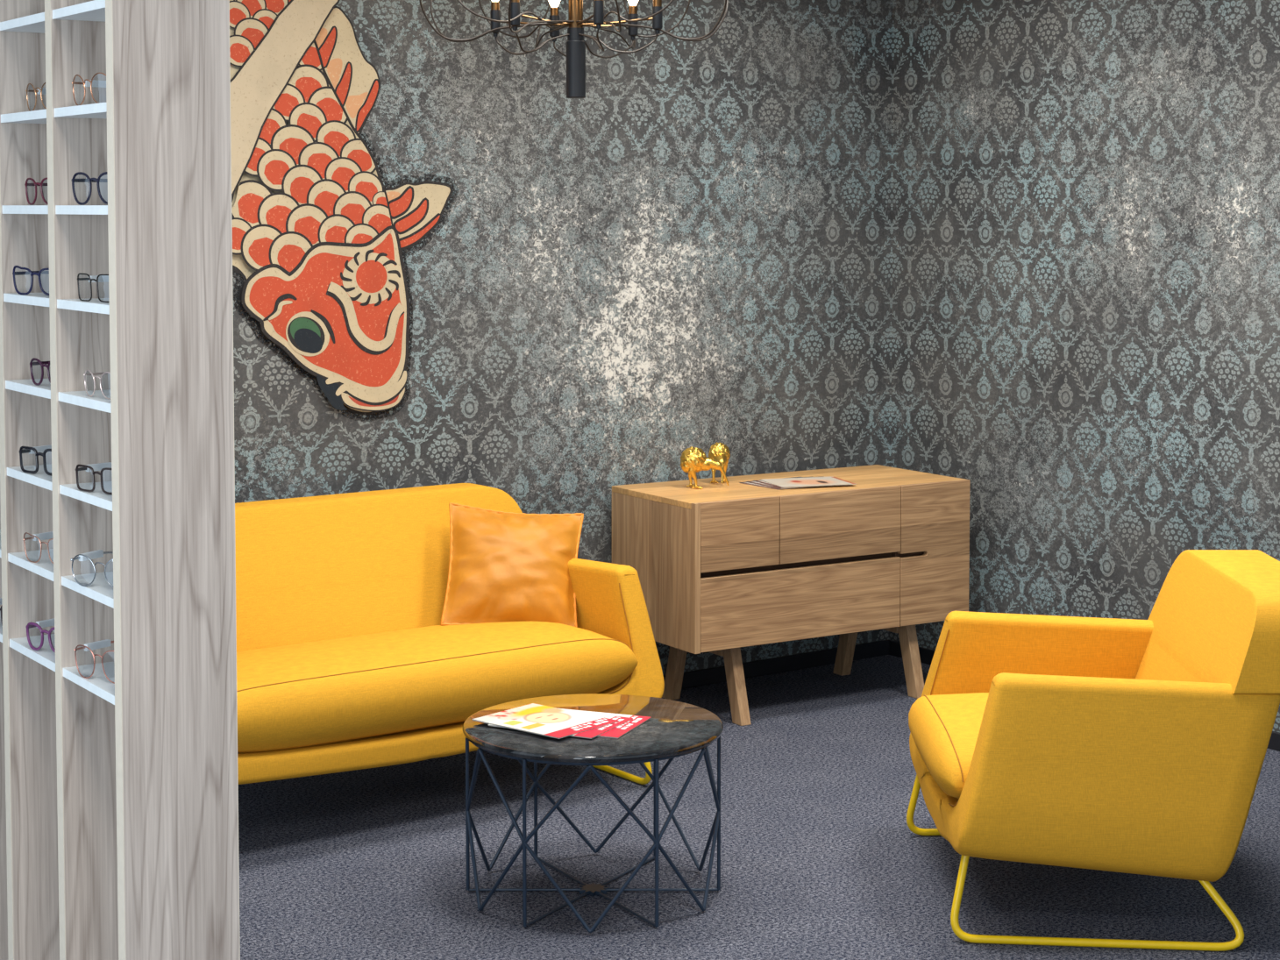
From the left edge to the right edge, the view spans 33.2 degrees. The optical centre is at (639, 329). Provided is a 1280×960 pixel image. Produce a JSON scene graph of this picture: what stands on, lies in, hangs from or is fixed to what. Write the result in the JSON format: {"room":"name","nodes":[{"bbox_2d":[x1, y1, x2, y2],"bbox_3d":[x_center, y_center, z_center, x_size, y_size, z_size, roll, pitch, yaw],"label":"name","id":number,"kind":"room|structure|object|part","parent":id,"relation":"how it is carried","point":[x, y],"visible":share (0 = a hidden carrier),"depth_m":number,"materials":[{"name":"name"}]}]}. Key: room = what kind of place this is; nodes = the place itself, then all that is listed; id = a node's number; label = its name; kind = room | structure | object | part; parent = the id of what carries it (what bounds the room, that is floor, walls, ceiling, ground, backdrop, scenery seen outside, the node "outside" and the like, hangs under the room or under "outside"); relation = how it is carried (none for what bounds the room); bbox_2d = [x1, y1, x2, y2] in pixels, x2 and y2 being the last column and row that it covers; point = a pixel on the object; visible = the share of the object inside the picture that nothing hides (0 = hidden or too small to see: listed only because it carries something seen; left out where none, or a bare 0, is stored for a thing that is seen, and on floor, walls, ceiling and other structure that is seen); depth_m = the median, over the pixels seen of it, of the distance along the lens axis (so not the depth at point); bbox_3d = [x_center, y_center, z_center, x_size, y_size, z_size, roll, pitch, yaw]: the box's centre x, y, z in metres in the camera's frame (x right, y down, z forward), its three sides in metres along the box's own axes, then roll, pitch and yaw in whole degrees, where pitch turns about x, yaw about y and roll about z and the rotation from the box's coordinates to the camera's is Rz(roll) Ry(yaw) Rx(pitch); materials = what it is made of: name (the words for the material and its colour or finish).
{"room":"shop","nodes":[
{"label":"shop","id":0,"kind":"room"},
{"bbox_2d":[232,0,893,675],"bbox_3d":[-2.100,-0.079,5.710,7.600,2.800,0.100,-2,4,-36],"label":"wall","id":1,"kind":"structure","parent":0,"point":[693,248],"depth_m":7.13,"materials":[{"name":"paper"}]},
{"bbox_2d":[229,0,458,421],"bbox_3d":[-0.966,-0.469,6.442,0.993,1.516,0.018,-2,4,-36],"label":"fish wall art","id":2,"kind":"object","parent":1,"relation":"attached to","point":[319,238],"visible":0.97,"depth_m":6.45,"materials":[{"name":"red wood"}]},
{"bbox_2d":[663,639,889,689],"bbox_3d":[-2.107,1.296,5.713,7.500,0.055,0.014,-2,4,-36],"label":"baseboard","id":3,"kind":"structure","parent":1,"relation":"attached to","point":[703,677],"depth_m":7.61,"materials":[{"name":"black"}]},
{"bbox_2d":[238,654,1279,959],"bbox_3d":[0.256,1.530,2.565,7.600,0.050,8.100,-2,4,-36],"label":"floor","id":4,"kind":"structure","parent":0,"point":[821,858],"depth_m":5.38,"materials":[{"name":"carpet"}]},
{"bbox_2d":[0,0,240,959],"bbox_3d":[-0.899,0.341,3.468,0.177,2.220,0.825,-2,4,-33],"label":"display shelf","id":5,"kind":"object","parent":4,"relation":"on","point":[119,800],"visible":0.95,"depth_m":3.17,"materials":[{"name":"grey wood"}]},
{"bbox_3d":[-1.050,0.363,3.689,0.161,0.014,0.239,-2,4,-33],"label":"shelf","id":6,"kind":"part","parent":5,"relation":"part of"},
{"bbox_2d":[0,597,2,625],"bbox_3d":[-1.038,0.478,3.669,0.124,0.043,0.139,3,4,40],"label":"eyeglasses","id":7,"kind":"object","parent":5,"relation":"on","point":[1,601],"visible":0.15,"depth_m":3.61,"materials":[{"name":"plastic"}]},
{"bbox_3d":[-1.050,0.505,3.697,0.161,0.014,0.239,-2,4,-33],"label":"shelf","id":8,"kind":"part","parent":5,"relation":"part of","materials":[{"name":"white"}]},
{"bbox_3d":[-1.119,0.332,3.801,0.177,2.200,0.027,-2,4,-33],"label":"panel","id":9,"kind":"part","parent":5,"relation":"part of","materials":[{"name":"grey wood"}]},
{"bbox_3d":[-0.903,-0.487,3.417,0.161,0.014,0.239,-2,4,-33],"label":"shelf","id":10,"kind":"part","parent":5,"relation":"part of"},
{"bbox_3d":[-0.903,-0.339,3.426,0.161,0.014,0.239,-2,4,-33],"label":"shelf","id":11,"kind":"part","parent":5,"relation":"part of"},
{"bbox_3d":[-0.903,-0.192,3.434,0.161,0.014,0.239,-2,4,-33],"label":"shelf","id":12,"kind":"part","parent":5,"relation":"part of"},
{"bbox_3d":[-0.903,-0.050,3.443,0.161,0.014,0.239,-2,4,-33],"label":"shelf","id":13,"kind":"part","parent":5,"relation":"part of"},
{"bbox_3d":[-0.903,0.092,3.451,0.161,0.014,0.239,-2,4,-33],"label":"shelf","id":14,"kind":"part","parent":5,"relation":"part of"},
{"bbox_3d":[-0.903,0.234,3.459,0.161,0.014,0.239,-2,4,-33],"label":"shelf","id":15,"kind":"part","parent":5,"relation":"part of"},
{"bbox_2d":[12,265,49,295],"bbox_3d":[-0.920,-0.081,3.454,0.128,0.047,0.140,2,4,32],"label":"eyeglasses","id":16,"kind":"object","parent":5,"relation":"on","point":[42,271],"visible":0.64,"depth_m":3.41,"materials":[{"name":"blue plastic"}]},
{"bbox_3d":[-0.903,0.376,3.467,0.161,0.014,0.239,-2,4,-33],"label":"shelf","id":17,"kind":"part","parent":5,"relation":"part of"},
{"bbox_3d":[-0.903,0.518,3.475,0.161,0.014,0.239,-2,4,-33],"label":"shelf","id":18,"kind":"part","parent":5,"relation":"part of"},
{"bbox_2d":[18,444,51,476],"bbox_3d":[-0.913,0.205,3.460,0.124,0.044,0.140,2,4,34],"label":"eyeglasses","id":19,"kind":"object","parent":5,"relation":"on","point":[38,451],"visible":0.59,"depth_m":3.42,"materials":[{"name":"black plastic"}]},
{"bbox_2d":[25,82,46,111],"bbox_3d":[-0.892,-0.367,3.402,0.137,0.045,0.119,-3,4,-41],"label":"eyeglasses","id":20,"kind":"object","parent":5,"relation":"on","point":[40,91],"visible":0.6,"depth_m":3.39,"materials":[{"name":"gold metal"}]},
{"bbox_2d":[24,177,48,205],"bbox_3d":[-0.897,-0.220,3.416,0.138,0.043,0.115,-3,5,-43],"label":"eyeglasses","id":21,"kind":"object","parent":5,"relation":"on","point":[34,183],"visible":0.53,"depth_m":3.38,"materials":[{"name":"plastic"}]},
{"bbox_2d":[22,531,53,563],"bbox_3d":[-0.907,0.346,3.459,0.123,0.047,0.138,2,4,34],"label":"eyeglasses","id":22,"kind":"object","parent":5,"relation":"on","point":[49,536],"visible":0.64,"depth_m":3.45,"materials":[{"name":"metal"}]},
{"bbox_2d":[25,618,55,653],"bbox_3d":[-0.905,0.488,3.465,0.120,0.046,0.140,2,4,36],"label":"eyeglasses","id":23,"kind":"object","parent":5,"relation":"on","point":[40,624],"visible":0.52,"depth_m":3.44,"materials":[{"name":"purple plastic"}]},
{"bbox_2d":[29,357,50,385],"bbox_3d":[-0.888,0.065,3.420,0.120,0.044,0.139,3,5,44],"label":"eyeglasses","id":24,"kind":"object","parent":5,"relation":"on","point":[46,364],"visible":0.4,"depth_m":3.39,"materials":[{"name":"plastic"}]},
{"bbox_3d":[-0.756,-0.474,3.196,0.161,0.014,0.239,-2,4,-33],"label":"shelf","id":25,"kind":"part","parent":5,"relation":"part of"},
{"bbox_3d":[-0.756,-0.326,3.204,0.161,0.014,0.239,-2,4,-33],"label":"shelf","id":26,"kind":"part","parent":5,"relation":"part of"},
{"bbox_3d":[-0.756,-0.179,3.213,0.161,0.014,0.239,-2,4,-33],"label":"shelf","id":27,"kind":"part","parent":5,"relation":"part of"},
{"bbox_3d":[-0.756,-0.037,3.221,0.161,0.014,0.239,-2,4,-33],"label":"shelf","id":28,"kind":"part","parent":5,"relation":"part of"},
{"bbox_3d":[-0.756,0.105,3.229,0.161,0.014,0.239,-2,4,-33],"label":"shelf","id":29,"kind":"part","parent":5,"relation":"part of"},
{"bbox_3d":[-0.756,0.247,3.237,0.161,0.014,0.239,-2,4,-33],"label":"shelf","id":30,"kind":"part","parent":5,"relation":"part of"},
{"bbox_3d":[-0.756,0.389,3.246,0.161,0.014,0.239,-2,4,-33],"label":"shelf","id":31,"kind":"part","parent":5,"relation":"part of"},
{"bbox_2d":[71,72,106,105],"bbox_3d":[-0.767,-0.357,3.214,0.138,0.047,0.123,-3,5,-43],"label":"eyeglasses","id":32,"kind":"object","parent":5,"relation":"on","point":[87,82],"visible":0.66,"depth_m":3.21,"materials":[{"name":"gold metal"}]},
{"bbox_3d":[-0.756,0.530,3.254,0.161,0.014,0.239,-2,4,-33],"label":"shelf","id":33,"kind":"part","parent":5,"relation":"part of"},
{"bbox_2d":[71,171,107,205],"bbox_3d":[-0.763,-0.211,3.211,0.124,0.049,0.139,2,4,36],"label":"eyeglasses","id":34,"kind":"object","parent":5,"relation":"on","point":[74,180],"visible":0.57,"depth_m":3.17,"materials":[{"name":"blue plastic"}]},
{"bbox_2d":[70,549,113,587],"bbox_3d":[-0.773,0.357,3.251,0.131,0.049,0.139,2,4,26],"label":"eyeglasses","id":35,"kind":"object","parent":5,"relation":"on","point":[91,555],"visible":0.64,"depth_m":3.24,"materials":[{"name":"silver metal"}]},
{"bbox_2d":[77,272,109,302],"bbox_3d":[-0.761,-0.065,3.220,0.123,0.042,0.138,3,5,44],"label":"eyeglasses","id":36,"kind":"object","parent":5,"relation":"on","point":[101,278],"visible":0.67,"depth_m":3.22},
{"bbox_2d":[75,462,112,495],"bbox_3d":[-0.766,0.220,3.239,0.124,0.041,0.139,2,4,36],"label":"eyeglasses","id":37,"kind":"object","parent":5,"relation":"on","point":[94,468],"visible":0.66,"depth_m":3.22,"materials":[{"name":"black plastic"}]},
{"bbox_2d":[73,639,114,683],"bbox_3d":[-0.772,0.497,3.264,0.131,0.051,0.139,2,4,34],"label":"eyeglasses","id":38,"kind":"object","parent":5,"relation":"on","point":[103,643],"visible":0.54,"depth_m":3.26,"materials":[{"name":"metal"}]},
{"bbox_2d":[83,369,110,399],"bbox_3d":[-0.753,0.078,3.216,0.136,0.041,0.114,-3,4,-41],"label":"eyeglasses","id":39,"kind":"object","parent":5,"relation":"on","point":[85,374],"visible":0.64,"depth_m":3.19,"materials":[{"name":"silver metal"}]},
{"bbox_3d":[-0.678,0.370,3.136,0.177,2.200,0.027,-2,4,-33],"label":"panel","id":40,"kind":"part","parent":5,"relation":"part of","materials":[{"name":"grey wood"}]},
{"bbox_2d":[234,483,664,784],"bbox_3d":[-0.787,0.911,5.995,1.558,0.790,0.871,-2,4,-36],"label":"sofa","id":41,"kind":"object","parent":4,"relation":"on","point":[346,661],"visible":0.47,"depth_m":6.01,"materials":[{"name":"yellow fabric"}]},
{"bbox_3d":[-0.931,0.773,6.183,1.493,0.535,0.384,-2,4,-36],"label":"backrest","id":42,"kind":"part","parent":41,"relation":"part of","materials":[{"name":"yellow fabric"}]},
{"bbox_2d":[236,620,637,753],"bbox_3d":[-0.705,0.952,5.883,1.350,0.190,0.590,-2,4,-36],"label":"seat cushion","id":43,"kind":"object","parent":41,"relation":"on","point":[303,686],"depth_m":5.72,"materials":[{"name":"yellow fabric"}]},
{"bbox_2d":[440,502,583,627],"bbox_3d":[-0.368,0.695,6.313,0.464,0.355,0.247,-1,3,-13],"label":"throw pillow","id":44,"kind":"object","parent":41,"relation":"on","point":[504,566],"visible":0.94,"depth_m":6.25,"materials":[{"name":"fabric"}]},
{"bbox_3d":[-0.167,1.171,6.339,0.048,0.231,0.643,-2,4,-36],"label":"sled leg","id":45,"kind":"part","parent":41,"relation":"part of","materials":[{"name":"yellow metal"}]},
{"bbox_2d":[462,693,723,932],"bbox_3d":[-0.113,1.147,5.161,0.624,0.412,0.624,0,3,0],"label":"coffee table","id":46,"kind":"object","parent":4,"relation":"on","point":[674,728],"visible":0.92,"depth_m":5.04,"materials":[{"name":"black stone"}]},
{"bbox_3d":[-0.414,1.155,5.161,0.009,0.388,0.009,0,3,0],"label":"upright rod","id":47,"kind":"part","parent":46,"relation":"part of","materials":[{"name":"metal"}]},
{"bbox_3d":[-0.264,1.170,4.900,0.009,0.388,0.009,0,3,0],"label":"upright rod","id":48,"kind":"part","parent":46,"relation":"part of","materials":[{"name":"metal"}]},
{"bbox_3d":[-0.264,1.140,5.423,0.009,0.388,0.009,0,3,0],"label":"upright rod","id":49,"kind":"part","parent":46,"relation":"part of","materials":[{"name":"metal"}]},
{"bbox_2d":[560,708,650,738],"bbox_3d":[-0.142,0.940,5.143,0.280,0.003,0.215,1,4,21],"label":"magazine","id":50,"kind":"object","parent":46,"relation":"on","point":[617,732],"visible":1,"depth_m":5.12,"materials":[{"name":"red paper"}]},
{"bbox_2d":[487,710,632,739],"bbox_3d":[-0.189,0.937,5.135,0.280,0.003,0.215,2,4,27],"label":"magazine","id":51,"kind":"object","parent":50,"relation":"on","point":[590,734],"visible":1,"depth_m":5.08,"materials":[{"name":"red paper"}]},
{"bbox_2d":[472,703,618,739],"bbox_3d":[-0.226,0.934,5.135,0.280,0.003,0.215,3,4,40],"label":"magazine","id":52,"kind":"object","parent":51,"relation":"on","point":[534,718],"visible":1,"depth_m":5.12,"materials":[{"name":"paper"}]},
{"bbox_3d":[0.038,1.140,5.423,0.009,0.388,0.009,0,3,0],"label":"upright rod","id":53,"kind":"part","parent":46,"relation":"part of","materials":[{"name":"metal"}]},
{"bbox_3d":[0.038,1.170,4.900,0.009,0.388,0.009,0,3,0],"label":"upright rod","id":54,"kind":"part","parent":46,"relation":"part of","materials":[{"name":"metal"}]},
{"bbox_3d":[0.190,1.155,5.161,0.009,0.388,0.009,0,3,0],"label":"upright rod","id":55,"kind":"part","parent":46,"relation":"part of","materials":[{"name":"metal"}]},
{"bbox_2d":[611,464,970,725],"bbox_3d":[0.511,0.874,7.209,1.111,0.725,0.505,-2,4,-32],"label":"sideboard","id":56,"kind":"object","parent":4,"relation":"on","point":[721,569],"visible":0.98,"depth_m":6.97,"materials":[{"name":"brown wood"}]},
{"bbox_3d":[0.047,0.764,6.915,0.020,0.472,0.505,-2,4,-32],"label":"panel","id":57,"kind":"part","parent":56,"relation":"part of","materials":[{"name":"brown wood"}]},
{"bbox_3d":[0.122,1.112,7.176,0.038,0.253,0.118,-2,4,-32],"label":"leg","id":58,"kind":"part","parent":56,"relation":"part of","materials":[{"name":"brown wood"}]},
{"bbox_2d":[680,446,729,489],"bbox_3d":[0.212,0.451,7.054,0.160,0.136,0.074,0,3,0],"label":"figurine","id":59,"kind":"object","parent":56,"relation":"on","point":[693,460],"visible":1,"depth_m":7.03,"materials":[{"name":"gold metal"}]},
{"bbox_3d":[0.215,1.020,7.020,0.034,0.050,0.242,-2,4,-32],"label":"leg rail","id":60,"kind":"part","parent":56,"relation":"part of","materials":[{"name":"brown wood"}]},
{"bbox_2d":[708,442,730,483],"bbox_3d":[0.268,0.445,7.163,0.073,0.136,0.113,0,3,-6],"label":"figurine","id":61,"kind":"object","parent":56,"relation":"on","point":[718,451],"visible":0.73,"depth_m":7.17,"materials":[{"name":"gold metal"}]},
{"bbox_3d":[0.308,1.130,6.876,0.038,0.253,0.117,-2,4,-32],"label":"leg","id":62,"kind":"part","parent":56,"relation":"part of","materials":[{"name":"brown wood"}]},
{"bbox_3d":[0.312,0.645,6.787,0.300,0.219,0.020,-2,4,-32],"label":"drawer","id":63,"kind":"part","parent":56,"relation":"part of","materials":[{"name":"brown wood"}]},
{"bbox_2d":[739,476,800,490],"bbox_3d":[0.499,0.512,7.172,0.265,0.002,0.210,-2,4,-35],"label":"magazine","id":64,"kind":"object","parent":56,"relation":"on","point":[746,482],"visible":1,"depth_m":7.12,"materials":[{"name":"white paper"}]},
{"bbox_2d":[746,476,806,489],"bbox_3d":[0.522,0.510,7.166,0.265,0.002,0.210,-2,4,-29],"label":"magazine","id":65,"kind":"object","parent":64,"relation":"on","point":[752,481],"visible":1,"depth_m":7.11,"materials":[{"name":"grey paper"}]},
{"bbox_2d":[753,476,823,488],"bbox_3d":[0.542,0.508,7.159,0.265,0.002,0.210,-1,4,-23],"label":"magazine","id":66,"kind":"object","parent":65,"relation":"on","point":[758,480],"visible":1,"depth_m":7.10,"materials":[{"name":"white paper"}]},
{"bbox_2d":[760,476,856,487],"bbox_3d":[0.559,0.506,7.152,0.265,0.002,0.210,-1,3,-17],"label":"magazine","id":67,"kind":"object","parent":66,"relation":"on","point":[831,480],"visible":1,"depth_m":7.15,"materials":[{"name":"white paper"}]},
{"bbox_3d":[0.506,0.521,7.197,1.111,0.020,0.484,-2,4,-32],"label":"panel","id":68,"kind":"part","parent":56,"relation":"part of","materials":[{"name":"brown wood"}]},
{"bbox_3d":[0.521,0.882,6.930,0.792,0.232,0.020,-2,4,-32],"label":"drawer","id":69,"kind":"part","parent":56,"relation":"part of","materials":[{"name":"brown wood"}]},
{"bbox_3d":[0.650,0.633,6.995,0.489,0.219,0.020,-2,4,-32],"label":"drawer","id":70,"kind":"part","parent":56,"relation":"part of","materials":[{"name":"brown wood"}]},
{"bbox_3d":[0.730,1.091,7.552,0.038,0.253,0.118,-2,4,-32],"label":"leg","id":71,"kind":"part","parent":56,"relation":"part of","materials":[{"name":"brown wood"}]},
{"bbox_3d":[0.823,0.998,7.395,0.034,0.050,0.242,-2,4,-32],"label":"leg rail","id":72,"kind":"part","parent":56,"relation":"part of","materials":[{"name":"brown wood"}]},
{"bbox_3d":[0.916,1.108,7.252,0.038,0.253,0.117,-2,4,-32],"label":"leg","id":73,"kind":"part","parent":56,"relation":"part of","materials":[{"name":"brown wood"}]},
{"bbox_3d":[0.986,0.746,7.210,0.295,0.470,0.020,-2,4,-32],"label":"door","id":74,"kind":"part","parent":56,"relation":"part of","materials":[{"name":"brown wood"}]},
{"bbox_2d":[906,549,1279,951],"bbox_3d":[1.126,0.964,5.204,0.900,0.776,0.945,0,3,0],"label":"armchair","id":75,"kind":"object","parent":4,"relation":"on","point":[1133,746],"visible":1,"depth_m":4.78,"materials":[{"name":"yellow fabric"}]},
{"bbox_3d":[1.022,1.213,5.617,0.647,0.231,0.095,0,3,-6],"label":"sled leg","id":76,"kind":"part","parent":75,"relation":"part of","materials":[{"name":"yellow metal"}]},
{"bbox_2d":[908,692,988,798],"bbox_3d":[0.975,1.004,5.206,0.597,0.165,0.680,0,3,0],"label":"seat cushion","id":77,"kind":"object","parent":75,"relation":"on","point":[944,728],"depth_m":5.09,"materials":[{"name":"yellow fabric"}]},
{"bbox_3d":[1.022,1.259,4.822,0.647,0.231,0.095,0,3,6],"label":"sled leg","id":78,"kind":"part","parent":75,"relation":"part of","materials":[{"name":"yellow metal"}]},
{"bbox_3d":[1.395,0.837,5.196,0.362,0.521,0.823,0,3,0],"label":"backrest","id":79,"kind":"part","parent":75,"relation":"part of","materials":[{"name":"yellow fabric"}]},
{"bbox_2d":[888,0,1279,732],"bbox_3d":[3.316,-0.018,4.649,0.100,2.800,8.000,-2,4,-36],"label":"wall","id":80,"kind":"structure","parent":0,"point":[1085,315],"depth_m":7.08,"materials":[{"name":"paper"}]},
{"bbox_2d":[888,640,1279,751],"bbox_3d":[3.274,1.355,4.688,0.014,0.055,7.986,-2,4,-36],"label":"baseboard","id":81,"kind":"structure","parent":80,"relation":"attached to","point":[926,655],"depth_m":7.75,"materials":[{"name":"black"}]},
{"bbox_3d":[0.256,-1.315,2.401,7.600,0.050,8.100,-2,4,-36],"label":"ceiling","id":82,"kind":"structure","parent":0,"visible":0},
{"bbox_2d":[419,0,728,98],"bbox_3d":[-0.184,-1.086,6.147,0.894,0.840,0.894,0,3,0],"label":"chandelier","id":83,"kind":"object","parent":82,"relation":"hanging from","point":[576,44],"visible":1,"depth_m":6.14,"materials":[{"name":"metal"}]},
{"bbox_2d":[490,9,500,36],"bbox_3d":[-0.418,-0.886,6.213,0.029,0.076,0.029,0,3,0],"label":"socket","id":84,"kind":"object","parent":83,"relation":"attached to","point":[494,14],"depth_m":6.20,"materials":[{"name":"metal"}]},
{"bbox_2d":[510,2,519,30],"bbox_3d":[-0.348,-0.873,5.984,0.029,0.076,0.029,0,3,0],"label":"socket","id":85,"kind":"object","parent":83,"relation":"attached to","point":[515,10],"depth_m":5.97,"materials":[{"name":"metal"}]},
{"bbox_3d":[-0.305,-0.884,6.187,0.212,0.021,0.007,1,3,13],"label":"arm","id":86,"kind":"part","parent":83,"relation":"part of","materials":[{"name":"gold metal"}]},
{"bbox_3d":[-0.269,-0.877,6.069,0.007,0.021,0.212,3,5,43],"label":"arm","id":87,"kind":"part","parent":83,"relation":"part of","materials":[{"name":"gold metal"}]},
{"bbox_2d":[549,14,559,41],"bbox_3d":[-0.255,-0.896,6.388,0.029,0.076,0.029,0,3,0],"label":"socket","id":88,"kind":"object","parent":83,"relation":"attached to","point":[552,34],"depth_m":6.38,"materials":[{"name":"metal"}]},
{"bbox_3d":[-0.255,-0.985,6.383,0.037,0.054,0.037,0,3,0],"label":"bulb","id":89,"kind":"part","parent":83,"relation":"part of","materials":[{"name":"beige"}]},
{"bbox_3d":[-0.184,-1.155,6.144,0.042,0.581,0.042,0,3,0],"label":"stem","id":90,"kind":"part","parent":83,"relation":"part of","materials":[{"name":"gold metal"}]},
{"bbox_3d":[-0.148,-0.875,6.041,0.007,0.021,0.212,-1,3,-17],"label":"arm","id":91,"kind":"part","parent":83,"relation":"part of","materials":[{"name":"gold metal"}]},
{"bbox_2d":[593,0,604,28],"bbox_3d":[-0.114,-0.870,5.930,0.029,0.076,0.029,0,3,0],"label":"socket","id":92,"kind":"object","parent":83,"relation":"attached to","point":[598,5],"depth_m":5.92,"materials":[{"name":"metal"}]},
{"bbox_3d":[-0.100,-0.887,6.250,0.007,0.021,0.212,3,5,43],"label":"arm","id":93,"kind":"part","parent":83,"relation":"part of","materials":[{"name":"gold metal"}]},
{"bbox_3d":[-0.063,-0.880,6.131,0.212,0.021,0.007,1,3,13],"label":"arm","id":94,"kind":"part","parent":83,"relation":"part of","materials":[{"name":"gold metal"}]},
{"bbox_2d":[627,14,638,40],"bbox_3d":[-0.021,-0.893,6.335,0.029,0.076,0.029,0,3,0],"label":"socket","id":95,"kind":"object","parent":83,"relation":"attached to","point":[632,32],"depth_m":6.32,"materials":[{"name":"metal"}]},
{"bbox_3d":[-0.021,-0.982,6.329,0.037,0.054,0.037,0,3,0],"label":"bulb","id":96,"kind":"part","parent":83,"relation":"part of","materials":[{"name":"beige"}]},
{"bbox_2d":[652,6,662,34],"bbox_3d":[0.050,-0.880,6.105,0.029,0.076,0.029,0,3,0],"label":"socket","id":97,"kind":"object","parent":83,"relation":"attached to","point":[657,19],"depth_m":6.09,"materials":[{"name":"metal"}]}
]}

